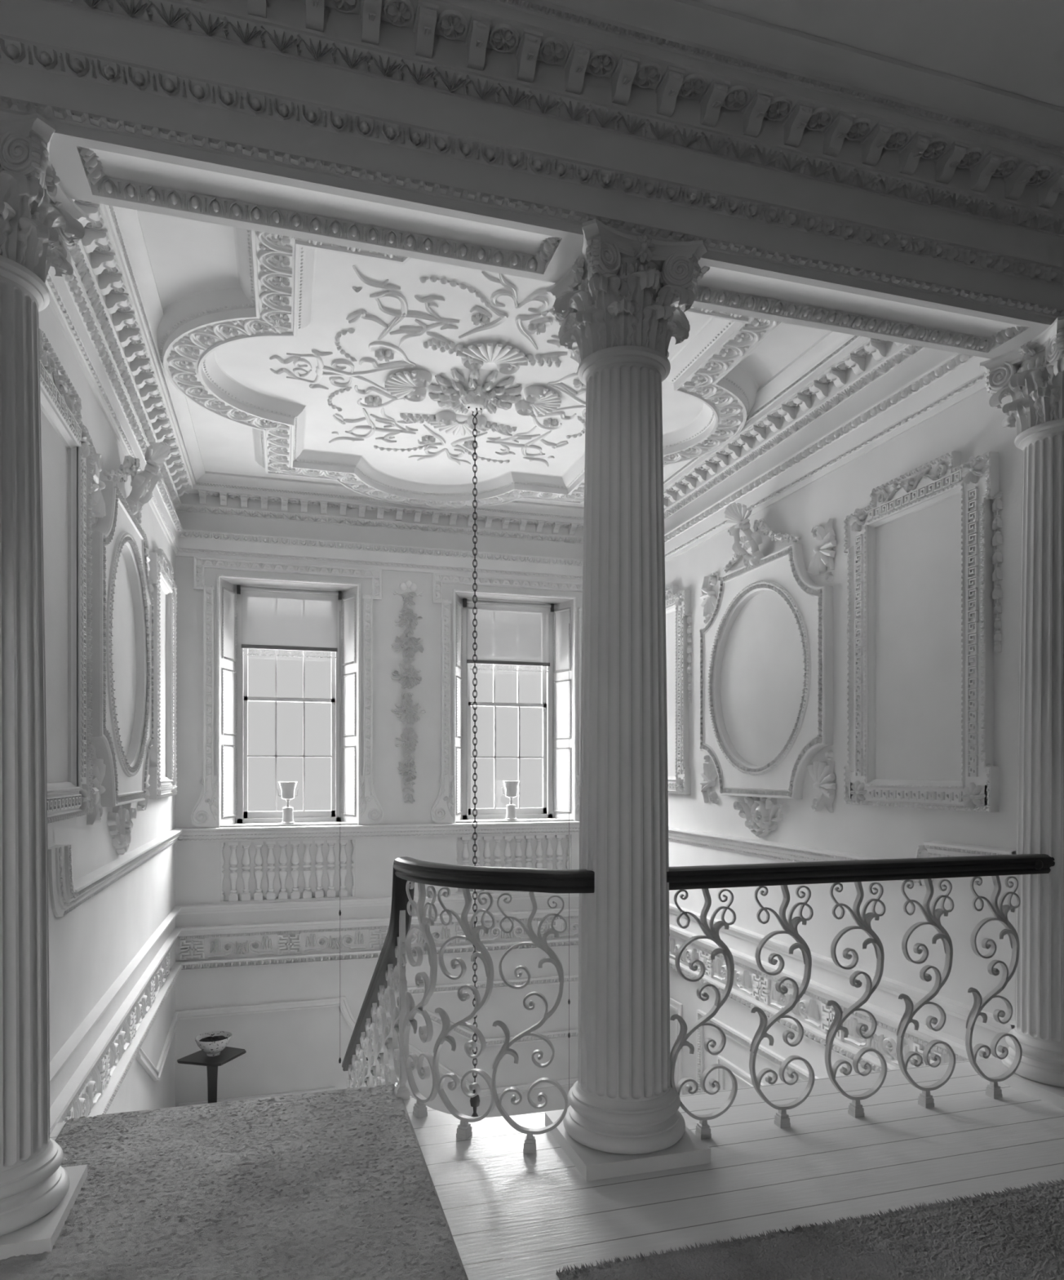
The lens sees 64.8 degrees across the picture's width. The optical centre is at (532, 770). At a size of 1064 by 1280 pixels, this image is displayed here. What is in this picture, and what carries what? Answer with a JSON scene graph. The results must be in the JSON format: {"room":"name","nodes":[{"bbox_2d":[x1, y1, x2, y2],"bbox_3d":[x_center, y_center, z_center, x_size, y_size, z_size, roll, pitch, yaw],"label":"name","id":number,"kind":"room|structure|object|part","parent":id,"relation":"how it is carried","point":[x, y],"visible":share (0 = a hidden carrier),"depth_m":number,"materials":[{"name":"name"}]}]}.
{"room":"historic interior","nodes":[
{"label":"historic interior","id":0,"kind":"room"},
{"bbox_2d":[38,269,175,1114],"bbox_3d":[-2.536,1.300,4.933,0.300,7.900,5.100,0,0,-17],"label":"wall","id":1,"kind":"structure","parent":0,"point":[91,946],"depth_m":4.20,"materials":[{"name":"paint"}]},
{"bbox_2d":[39,328,93,823],"bbox_3d":[-1.848,-0.690,3.259,0.072,1.764,1.101,0,0,-17],"label":"panel frame","id":2,"kind":"object","parent":1,"relation":"attached to","point":[60,403],"visible":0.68,"depth_m":3.58,"materials":[{"name":"paint"}]},
{"bbox_2d":[45,199,205,555],"bbox_3d":[-2.227,-2.145,4.873,0.262,0.650,4.694,0,0,-17],"label":"trim","id":3,"kind":"structure","parent":1,"relation":"attached to","point":[111,263],"depth_m":4.27,"materials":[{"name":"white paint"}]},
{"bbox_2d":[86,441,170,854],"bbox_3d":[-2.171,-0.688,4.697,0.267,2.305,1.661,0,0,-17],"label":"frame","id":4,"kind":"object","parent":1,"relation":"attached to","point":[121,780],"visible":1,"depth_m":4.41,"materials":[{"name":"paint"}]},
{"bbox_3d":[-2.264,-0.640,4.669,0.071,1.640,1.580,0,0,-17],"label":"frame","id":5,"kind":"part","parent":4,"relation":"part of","materials":[{"name":"white paint"}]},
{"bbox_3d":[-2.106,-1.784,4.716,0.131,0.113,0.300,0,0,-17],"label":"shell crown","id":6,"kind":"part","parent":4,"relation":"part of","materials":[{"name":"paint"}]},
{"bbox_2d":[148,547,177,799],"bbox_3d":[-2.721,-0.690,6.203,0.072,1.764,1.101,0,0,-17],"label":"panel frame","id":7,"kind":"object","parent":1,"relation":"attached to","point":[161,572],"visible":0.93,"depth_m":6.14,"materials":[{"name":"paint"}]},
{"bbox_3d":[-2.587,-0.922,5.692,0.034,0.749,0.047,0,0,-17],"label":"husk chain","id":8,"kind":"part","parent":7,"relation":"part of","materials":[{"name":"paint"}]},
{"bbox_2d":[48,471,1016,1133],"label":"wall","id":9,"kind":"structure","parent":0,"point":[292,1050],"depth_m":7.36,"materials":[{"name":"paint"}]},
{"bbox_3d":[-2.325,1.415,4.844,0.055,0.547,4.690,0,0,-17],"label":"moulding","id":10,"kind":"part","parent":9,"relation":"part of","materials":[{"name":"white paint"}]},
{"bbox_3d":[-2.446,0.539,5.262,0.060,0.115,3.820,0,0,-17],"label":"moulding","id":11,"kind":"part","parent":9,"relation":"part of","materials":[{"name":"white paint"}]},
{"bbox_3d":[-2.726,1.968,6.147,0.026,0.502,1.972,0,0,-17],"label":"moulding","id":12,"kind":"part","parent":9,"relation":"part of","materials":[{"name":"white paint"}]},
{"bbox_3d":[-2.344,3.031,7.271,1.338,0.438,0.026,0,0,-17],"label":"moulding","id":13,"kind":"part","parent":9,"relation":"part of","materials":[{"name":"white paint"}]},
{"bbox_3d":[-2.244,2.204,7.300,1.605,0.389,0.026,0,0,-17],"label":"moulding","id":14,"kind":"part","parent":9,"relation":"part of","materials":[{"name":"white paint"}]},
{"bbox_2d":[191,556,384,827],"bbox_3d":[-2.116,-0.669,7.332,1.624,2.302,0.038,0,0,-17],"label":"window surround","id":15,"kind":"object","parent":9,"relation":"attached to","point":[206,812],"visible":1,"depth_m":7.29,"materials":[{"name":"white paint"}]},
{"bbox_3d":[-2.140,0.869,7.381,1.134,0.508,0.042,0,0,-17],"label":"relief balustrade","id":16,"kind":"part","parent":9,"relation":"part of","materials":[{"name":"white paint"}]},
{"bbox_2d":[219,577,357,826],"bbox_3d":[-2.174,-0.584,7.531,1.162,2.152,0.384,0,0,-17],"label":"window","id":17,"kind":"structure","parent":9,"relation":"attached to","point":[234,698],"depth_m":7.53,"materials":[{"name":"paint"}]},
{"bbox_2d":[277,781,298,824],"bbox_3d":[-2.166,0.281,7.431,0.163,0.374,0.163,0,0,21],"label":"urn","id":18,"kind":"object","parent":17,"relation":"on","point":[287,788],"visible":1,"depth_m":7.39,"materials":[{"name":"white ceramic"}]},
{"bbox_2d":[278,781,297,799],"bbox_3d":[-2.166,0.174,7.431,0.164,0.160,0.164,0,0,-17],"label":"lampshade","id":19,"kind":"object","parent":18,"relation":"on","point":[287,788],"depth_m":7.38,"materials":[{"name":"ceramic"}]},
{"bbox_3d":[-2.220,-1.123,7.686,0.820,0.975,0.030,0,0,-17],"label":"sash","id":20,"kind":"part","parent":17,"relation":"part of","materials":[{"name":"glass"}]},
{"bbox_3d":[-2.211,-0.122,7.652,0.820,1.095,0.030,0,0,-17],"label":"sash","id":21,"kind":"part","parent":17,"relation":"part of","materials":[{"name":"glass"}]},
{"bbox_2d":[236,585,342,658],"bbox_3d":[-2.189,-1.340,7.578,0.910,0.620,0.036,0,0,-17],"label":"roller blind","id":22,"kind":"object","parent":9,"relation":"attached to","point":[273,618],"visible":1,"depth_m":7.58,"materials":[{"name":"fabric"}]},
{"bbox_2d":[338,610,341,1063],"bbox_3d":[-1.693,0.583,7.383,0.022,3.986,0.021,0,0,-17],"label":"weighted line","id":23,"kind":"object","parent":9,"relation":"hanging from","point":[340,912],"visible":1,"depth_m":7.38,"materials":[{"name":"metal"}]},
{"bbox_3d":[-1.054,1.415,7.638,4.080,0.547,0.055,0,0,-17],"label":"moulding","id":24,"kind":"part","parent":9,"relation":"part of","materials":[{"name":"white paint"}]},
{"bbox_3d":[-1.053,0.539,7.636,4.080,0.115,0.060,0,0,-17],"label":"moulding","id":25,"kind":"part","parent":9,"relation":"part of","materials":[{"name":"white paint"}]},
{"bbox_2d":[391,580,426,804],"bbox_3d":[-1.125,-0.721,7.625,0.322,2.041,0.040,0,0,-17],"label":"garland","id":26,"kind":"object","parent":9,"relation":"attached to","point":[412,735],"visible":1,"depth_m":7.62},
{"bbox_3d":[-0.757,1.350,4.686,0.616,2.001,4.013,0,0,-22],"label":"handrail","id":27,"kind":"part","parent":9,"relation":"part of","materials":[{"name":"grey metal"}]},
{"bbox_3d":[-0.214,2.708,7.902,2.321,0.680,0.026,0,0,-17],"label":"moulding","id":28,"kind":"part","parent":9,"relation":"part of","materials":[{"name":"white paint"}]},
{"bbox_3d":[-0.157,2.005,7.919,2.200,0.076,0.026,0,0,-17],"label":"moulding","id":29,"kind":"part","parent":9,"relation":"part of","materials":[{"name":"white paint"}]},
{"bbox_3d":[-0.165,2.315,7.916,2.219,0.526,0.026,0,0,-17],"label":"moulding","id":30,"kind":"part","parent":9,"relation":"part of","materials":[{"name":"white paint"}]},
{"bbox_2d":[431,573,582,822],"bbox_3d":[-0.150,-0.669,7.915,1.624,2.302,0.038,0,0,-17],"label":"window surround","id":31,"kind":"object","parent":9,"relation":"attached to","point":[443,810],"visible":0.84,"depth_m":7.74,"materials":[{"name":"white paint"}]},
{"bbox_2d":[462,598,554,672],"bbox_3d":[-0.223,-1.310,8.161,0.910,0.680,0.036,0,0,-17],"label":"roller blind","id":32,"kind":"object","parent":9,"relation":"attached to","point":[511,633],"visible":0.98,"depth_m":8.16,"materials":[{"name":"fabric"}]},
{"bbox_3d":[-0.174,0.869,7.964,1.134,0.508,0.042,0,0,-17],"label":"relief balustrade","id":33,"kind":"part","parent":9,"relation":"part of","materials":[{"name":"white paint"}]},
{"bbox_2d":[455,591,573,822],"bbox_3d":[-0.209,-0.584,8.113,1.162,2.152,0.384,0,0,-17],"label":"window","id":34,"kind":"structure","parent":9,"relation":"attached to","point":[554,704],"depth_m":8.17,"materials":[{"name":"paint"}]},
{"bbox_3d":[-0.255,-1.123,8.268,0.820,0.975,0.030,0,0,-17],"label":"sash","id":35,"kind":"part","parent":34,"relation":"part of","materials":[{"name":"glass"}]},
{"bbox_3d":[-0.245,-0.122,8.235,0.820,1.095,0.030,0,0,-17],"label":"sash","id":36,"kind":"part","parent":34,"relation":"part of","materials":[{"name":"glass"}]},
{"bbox_2d":[502,780,520,820],"bbox_3d":[-0.200,0.281,8.013,0.163,0.374,0.163,0,0,21],"label":"urn","id":37,"kind":"object","parent":34,"relation":"on","point":[511,786],"visible":1,"depth_m":7.97,"materials":[{"name":"white ceramic"}]},
{"bbox_2d":[502,780,519,797],"bbox_3d":[-0.200,0.174,8.013,0.164,0.160,0.164,0,0,-17],"label":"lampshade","id":38,"kind":"object","parent":37,"relation":"on","point":[511,786],"depth_m":7.96,"materials":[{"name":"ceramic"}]},
{"bbox_2d":[568,622,570,1090],"bbox_3d":[0.354,0.830,7.990,0.022,4.480,0.021,0,0,-17],"label":"weighted line","id":39,"kind":"object","parent":9,"relation":"hanging from","point":[569,1001],"visible":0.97,"depth_m":7.99,"materials":[{"name":"metal"}]},
{"bbox_3d":[1.100,2.601,7.503,0.026,1.298,1.038,0,0,-17],"label":"moulding","id":40,"kind":"part","parent":9,"relation":"part of","materials":[{"name":"white paint"}]},
{"bbox_3d":[1.786,2.711,5.190,0.026,1.078,2.538,0,0,-17],"label":"moulding","id":41,"kind":"part","parent":9,"relation":"part of","materials":[{"name":"white paint"}]},
{"bbox_3d":[1.739,2.581,5.349,0.026,1.338,2.868,0,0,-17],"label":"moulding","id":42,"kind":"part","parent":9,"relation":"part of","materials":[{"name":"white paint"}]},
{"bbox_3d":[1.438,0.539,6.303,0.060,0.115,4.030,0,0,-17],"label":"moulding","id":43,"kind":"part","parent":9,"relation":"part of","materials":[{"name":"white paint"}]},
{"bbox_3d":[1.534,1.415,5.988,0.055,0.547,4.690,0,0,-17],"label":"moulding","id":44,"kind":"part","parent":9,"relation":"part of","materials":[{"name":"white paint"}]},
{"bbox_3d":[2.110,0.414,4.036,0.060,0.115,0.540,0,0,-17],"label":"moulding","id":45,"kind":"part","parent":9,"relation":"part of","materials":[{"name":"white paint"}]},
{"bbox_2d":[49,1057,1063,1279],"bbox_3d":[0.866,1.470,1.300,8.400,0.240,5.200,0,0,-17],"label":"floor","id":46,"kind":"structure","parent":0,"point":[511,1214],"depth_m":2.83,"materials":[{"name":"white wood"}]},
{"bbox_2d":[0,113,87,1259],"bbox_3d":[-1.623,-0.243,2.486,0.524,3.186,0.524,0,0,-7],"label":"fluted column","id":47,"kind":"structure","parent":46,"relation":"on","point":[40,224],"depth_m":2.44,"materials":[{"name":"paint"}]},
{"bbox_2d":[44,164,60,196],"bbox_3d":[-1.448,-1.792,2.538,0.034,0.088,0.088,0,0,-17],"label":"flower","id":48,"kind":"object","parent":47,"relation":"on","point":[52,181],"depth_m":2.53,"materials":[{"name":"paint"}]},
{"bbox_2d":[391,936,408,1088],"bbox_3d":[-0.558,1.024,3.538,0.043,0.653,0.250,0,0,-19],"label":"baluster","id":49,"kind":"object","parent":46,"relation":"on","point":[403,985],"visible":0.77,"depth_m":3.54,"materials":[{"name":"paint"}]},
{"bbox_2d":[395,910,410,1099],"bbox_3d":[-0.537,0.885,3.465,0.056,0.930,0.056,0,0,-17],"label":"bar","id":50,"kind":"object","parent":46,"relation":"on","point":[402,1091],"visible":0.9,"depth_m":3.45,"materials":[{"name":"paint"}]},
{"bbox_2d":[402,880,437,1118],"bbox_3d":[-0.439,0.889,3.286,0.043,0.922,0.272,0,0,-35],"label":"baluster","id":51,"kind":"object","parent":46,"relation":"on","point":[420,1110],"visible":1,"depth_m":3.27,"materials":[{"name":"paint"}]},
{"bbox_2d":[432,887,495,1139],"bbox_3d":[-0.251,0.889,3.094,0.272,0.922,0.043,0,0,29],"label":"baluster","id":52,"kind":"object","parent":46,"relation":"on","point":[464,1131],"visible":0.99,"depth_m":3.08,"materials":[{"name":"paint"}]},
{"bbox_2d":[491,891,568,1153],"bbox_3d":[-0.008,0.889,2.980,0.272,0.922,0.043,0,0,4],"label":"baluster","id":53,"kind":"object","parent":46,"relation":"on","point":[530,1143],"visible":1,"depth_m":2.97,"materials":[{"name":"paint"}]},
{"bbox_2d":[545,218,711,1181],"bbox_3d":[0.333,-0.243,3.040,0.524,3.186,0.524,0,0,-26],"label":"fluted column","id":54,"kind":"structure","parent":46,"relation":"on","point":[623,1117],"depth_m":2.91,"materials":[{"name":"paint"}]},
{"bbox_2d":[572,256,585,283],"bbox_3d":[0.158,-1.792,2.988,0.034,0.088,0.088,0,0,-17],"label":"flower","id":55,"kind":"object","parent":54,"relation":"on","point":[579,268],"depth_m":2.98,"materials":[{"name":"paint"}]},
{"bbox_2d":[631,235,656,262],"bbox_3d":[0.385,-1.792,2.865,0.088,0.088,0.034,0,0,-17],"label":"flower","id":56,"kind":"object","parent":54,"relation":"on","point":[643,249],"depth_m":2.87,"materials":[{"name":"paint"}]},
{"bbox_2d":[670,888,737,1139],"bbox_3d":[0.634,0.889,3.098,0.272,0.922,0.043,0,0,-17],"label":"baluster","id":57,"kind":"object","parent":46,"relation":"on","point":[703,1131],"visible":0.97,"depth_m":3.09,"materials":[{"name":"paint"}]},
{"bbox_2d":[749,884,815,1128],"bbox_3d":[0.954,0.889,3.193,0.272,0.922,0.043,0,0,-17],"label":"baluster","id":58,"kind":"object","parent":46,"relation":"on","point":[782,1119],"visible":1,"depth_m":3.19,"materials":[{"name":"paint"}]},
{"bbox_2d":[555,1177,1063,1279],"bbox_3d":[1.734,1.341,1.007,2.503,0.018,3.346,0,0,-17],"label":"rug","id":59,"kind":"object","parent":46,"relation":"on","point":[1017,1233],"visible":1,"depth_m":2.34,"materials":[{"name":"carpet"}]},
{"bbox_2d":[825,881,887,1117],"bbox_3d":[1.272,0.889,3.287,0.272,0.922,0.043,0,0,-17],"label":"baluster","id":60,"kind":"object","parent":46,"relation":"on","point":[856,1109],"visible":1,"depth_m":3.28,"materials":[{"name":"paint"}]},
{"bbox_2d":[666,853,1055,889],"bbox_3d":[1.300,0.389,3.275,1.815,0.079,0.099,0,0,-17],"label":"handrail","id":61,"kind":"object","parent":60,"relation":"on","point":[699,877],"visible":0.93,"depth_m":3.22,"materials":[{"name":"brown wood"}]},
{"bbox_2d":[896,878,955,1107],"bbox_3d":[1.592,0.889,3.382,0.272,0.922,0.043,0,0,-17],"label":"baluster","id":62,"kind":"object","parent":46,"relation":"on","point":[926,1100],"visible":1,"depth_m":3.38,"materials":[{"name":"paint"}]},
{"bbox_2d":[965,875,1022,1098],"bbox_3d":[1.919,0.889,3.478,0.272,0.922,0.043,0,0,-17],"label":"baluster","id":63,"kind":"object","parent":46,"relation":"on","point":[993,1091],"visible":1,"depth_m":3.47,"materials":[{"name":"paint"}]},
{"bbox_2d":[976,315,1063,1109],"bbox_3d":[2.276,-0.243,3.616,0.524,3.186,0.524,0,0,-7],"label":"fluted column","id":64,"kind":"structure","parent":46,"relation":"on","point":[1033,373],"depth_m":3.54,"materials":[{"name":"paint"}]},
{"bbox_2d":[1017,340,1038,361],"bbox_3d":[2.101,-1.792,3.564,0.034,0.088,0.088,0,0,-17],"label":"flower","id":65,"kind":"object","parent":64,"relation":"on","point":[1028,352],"depth_m":3.56,"materials":[{"name":"paint"}]},
{"bbox_2d":[137,0,1063,507],"bbox_3d":[0.270,-2.560,3.313,8.800,0.180,9.800,0,0,-17],"label":"ceiling","id":66,"kind":"structure","parent":0,"point":[1015,46],"depth_m":4.53,"materials":[{"name":"white paint"}]},
{"bbox_2d":[269,266,586,466],"bbox_3d":[-0.371,-2.422,5.439,2.533,0.135,2.630,0,0,-17],"label":"ceiling medallion","id":67,"kind":"object","parent":66,"relation":"attached to","point":[473,387],"visible":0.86,"depth_m":5.25,"materials":[{"name":"paint"}]},
{"bbox_2d":[467,406,482,1116],"bbox_3d":[-0.371,-0.005,5.439,0.104,4.750,0.104,0,0,-17],"label":"chain","id":68,"kind":"object","parent":67,"relation":"hanging from","point":[474,1101],"visible":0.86,"depth_m":5.43,"materials":[{"name":"metal"}]},
{"bbox_3d":[-0.371,-0.135,5.439,0.023,4.332,0.026,0,0,33],"label":"chain","id":69,"kind":"part","parent":68,"relation":"part of","materials":[{"name":"metal"}]},
{"bbox_2d":[157,226,783,508],"bbox_3d":[-0.371,-2.410,5.439,3.890,0.120,4.392,0,0,-17],"label":"trim","id":70,"kind":"structure","parent":66,"relation":"attached to","point":[273,295],"depth_m":5.10,"materials":[{"name":"white paint"}]},
{"bbox_2d":[664,347,1022,1094],"bbox_3d":[1.663,1.300,6.177,0.300,7.900,5.100,0,0,-17],"label":"wall","id":71,"kind":"structure","parent":0,"point":[918,557],"depth_m":4.72,"materials":[{"name":"paint"}]},
{"bbox_2d":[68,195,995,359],"bbox_3d":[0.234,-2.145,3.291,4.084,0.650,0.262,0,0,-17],"label":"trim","id":72,"kind":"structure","parent":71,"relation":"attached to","point":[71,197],"depth_m":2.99,"materials":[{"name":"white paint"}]},
{"bbox_2d":[0,0,1063,357],"bbox_3d":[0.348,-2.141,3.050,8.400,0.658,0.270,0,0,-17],"label":"trim","id":73,"kind":"structure","parent":71,"relation":"attached to","point":[85,170],"depth_m":2.83,"materials":[{"name":"white paint"}]},
{"bbox_3d":[0.329,-1.840,3.043,3.520,0.040,0.218,0,0,-17],"label":"sunk panel","id":74,"kind":"part","parent":73,"relation":"part of","materials":[{"name":"white paint"}]},
{"bbox_2d":[665,585,692,794],"bbox_3d":[1.119,-0.690,7.367,0.072,1.764,1.101,0,0,-17],"label":"panel frame","id":75,"kind":"object","parent":71,"relation":"attached to","point":[679,601],"visible":0.41,"depth_m":6.92,"materials":[{"name":"paint"}]},
{"bbox_3d":[1.285,-0.922,6.866,0.034,0.749,0.047,0,0,-17],"label":"husk chain","id":76,"kind":"part","parent":75,"relation":"part of","materials":[{"name":"paint"}]},
{"bbox_2d":[700,502,836,837],"bbox_3d":[1.477,-0.688,5.809,0.267,2.305,1.661,0,0,-17],"label":"frame","id":77,"kind":"object","parent":71,"relation":"attached to","point":[784,571],"visible":1,"depth_m":5.63,"materials":[{"name":"white paint"}]},
{"bbox_3d":[1.412,-1.784,5.790,0.131,0.113,0.300,0,0,-17],"label":"shell crown","id":78,"kind":"part","parent":77,"relation":"part of","materials":[{"name":"paint"}]},
{"bbox_2d":[663,330,990,562],"bbox_3d":[1.437,-2.145,5.959,0.262,0.650,4.694,0,0,-17],"label":"trim","id":79,"kind":"structure","parent":71,"relation":"attached to","point":[837,366],"depth_m":5.12,"materials":[{"name":"white paint"}]},
{"bbox_2d":[844,450,1003,812],"bbox_3d":[1.997,-0.690,4.404,0.072,1.764,1.101,0,0,-17],"label":"panel frame","id":80,"kind":"object","parent":71,"relation":"attached to","point":[943,478],"visible":1,"depth_m":4.13,"materials":[{"name":"white paint"}]},
{"bbox_3d":[1.863,-0.922,4.914,0.034,0.749,0.047,0,0,-17],"label":"husk chain","id":81,"kind":"part","parent":80,"relation":"part of","materials":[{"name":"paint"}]},
{"bbox_3d":[2.163,-0.922,3.904,0.034,0.749,0.047,0,0,-17],"label":"husk chain","id":82,"kind":"part","parent":80,"relation":"part of","materials":[{"name":"paint"}]},
{"bbox_3d":[-0.860,2.970,5.612,3.300,2.880,4.050,0,0,-17],"label":"floor","id":83,"kind":"structure","parent":0,"visible":0},
{"bbox_2d":[177,1046,246,1102],"bbox_3d":[-2.551,2.697,6.657,0.422,0.894,0.406,0,0,17],"label":"pedestal table","id":84,"kind":"object","parent":83,"relation":"on","point":[228,1054],"visible":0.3,"depth_m":6.61,"materials":[{"name":"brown wood"}]},
{"bbox_2d":[195,1031,232,1056],"bbox_3d":[-2.530,2.179,6.655,0.280,0.143,0.280,0,0,-17],"label":"porcelain bowl","id":85,"kind":"object","parent":84,"relation":"on","point":[211,1048],"visible":0.95,"depth_m":6.60,"materials":[{"name":"white ceramic"}]},
{"bbox_2d":[199,1035,227,1041],"bbox_3d":[-2.531,2.135,6.654,0.231,0.025,0.236,0,0,-17],"label":"potpourri","id":86,"kind":"object","parent":85,"relation":"in","point":[211,1038],"visible":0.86,"depth_m":6.67,"materials":[{"name":"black plant"}]},
{"bbox_2d":[0,1083,468,1279],"bbox_3d":[-0.914,2.147,2.499,1.268,1.630,8.111,0,0,-17],"label":"carpet","id":87,"kind":"object","parent":83,"relation":"on","point":[333,1184],"visible":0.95,"depth_m":2.63,"materials":[{"name":"carpet"}]},
{"bbox_2d":[347,1064,353,1088],"bbox_3d":[-1.343,2.472,6.185,0.043,0.636,0.250,0,0,-19],"label":"baluster","id":88,"kind":"object","parent":83,"relation":"on","point":[350,1067],"visible":0.22,"depth_m":6.16,"materials":[{"name":"paint"}]},
{"bbox_2d":[351,1054,357,1088],"bbox_3d":[-1.245,2.291,5.854,0.043,0.638,0.250,0,0,-19],"label":"baluster","id":89,"kind":"object","parent":83,"relation":"on","point":[353,1079],"visible":0.3,"depth_m":5.81,"materials":[{"name":"paint"}]},
{"bbox_2d":[355,1044,361,1087],"bbox_3d":[-1.147,2.110,5.523,0.043,0.640,0.250,0,0,-19],"label":"baluster","id":90,"kind":"object","parent":83,"relation":"on","point":[357,1068],"visible":0.34,"depth_m":5.49,"materials":[{"name":"paint"}]},
{"bbox_2d":[358,1031,366,1087],"bbox_3d":[-1.049,1.929,5.192,0.043,0.642,0.250,0,0,-19],"label":"baluster","id":91,"kind":"object","parent":83,"relation":"on","point":[362,1059],"visible":0.41,"depth_m":5.17,"materials":[{"name":"paint"}]},
{"bbox_2d":[363,1017,372,1086],"bbox_3d":[-0.951,1.748,4.861,0.043,0.644,0.250,0,0,-19],"label":"baluster","id":92,"kind":"object","parent":83,"relation":"on","point":[367,1043],"visible":0.52,"depth_m":4.84,"materials":[{"name":"paint"}]},
{"bbox_2d":[368,1002,379,1086],"bbox_3d":[-0.853,1.567,4.531,0.043,0.646,0.250,0,0,-19],"label":"baluster","id":93,"kind":"object","parent":83,"relation":"on","point":[374,1031],"visible":0.62,"depth_m":4.51,"materials":[{"name":"paint"}]},
{"bbox_2d":[375,984,387,1085],"bbox_3d":[-0.754,1.386,4.200,0.043,0.649,0.250,0,0,-19],"label":"baluster","id":94,"kind":"object","parent":83,"relation":"on","point":[381,1011],"visible":0.72,"depth_m":4.18,"materials":[{"name":"paint"}]},
{"bbox_2d":[382,964,396,1084],"bbox_3d":[-0.656,1.205,3.869,0.043,0.651,0.250,0,0,-19],"label":"baluster","id":95,"kind":"object","parent":83,"relation":"on","point":[389,993],"visible":0.81,"depth_m":3.85,"materials":[{"name":"paint"}]}
]}

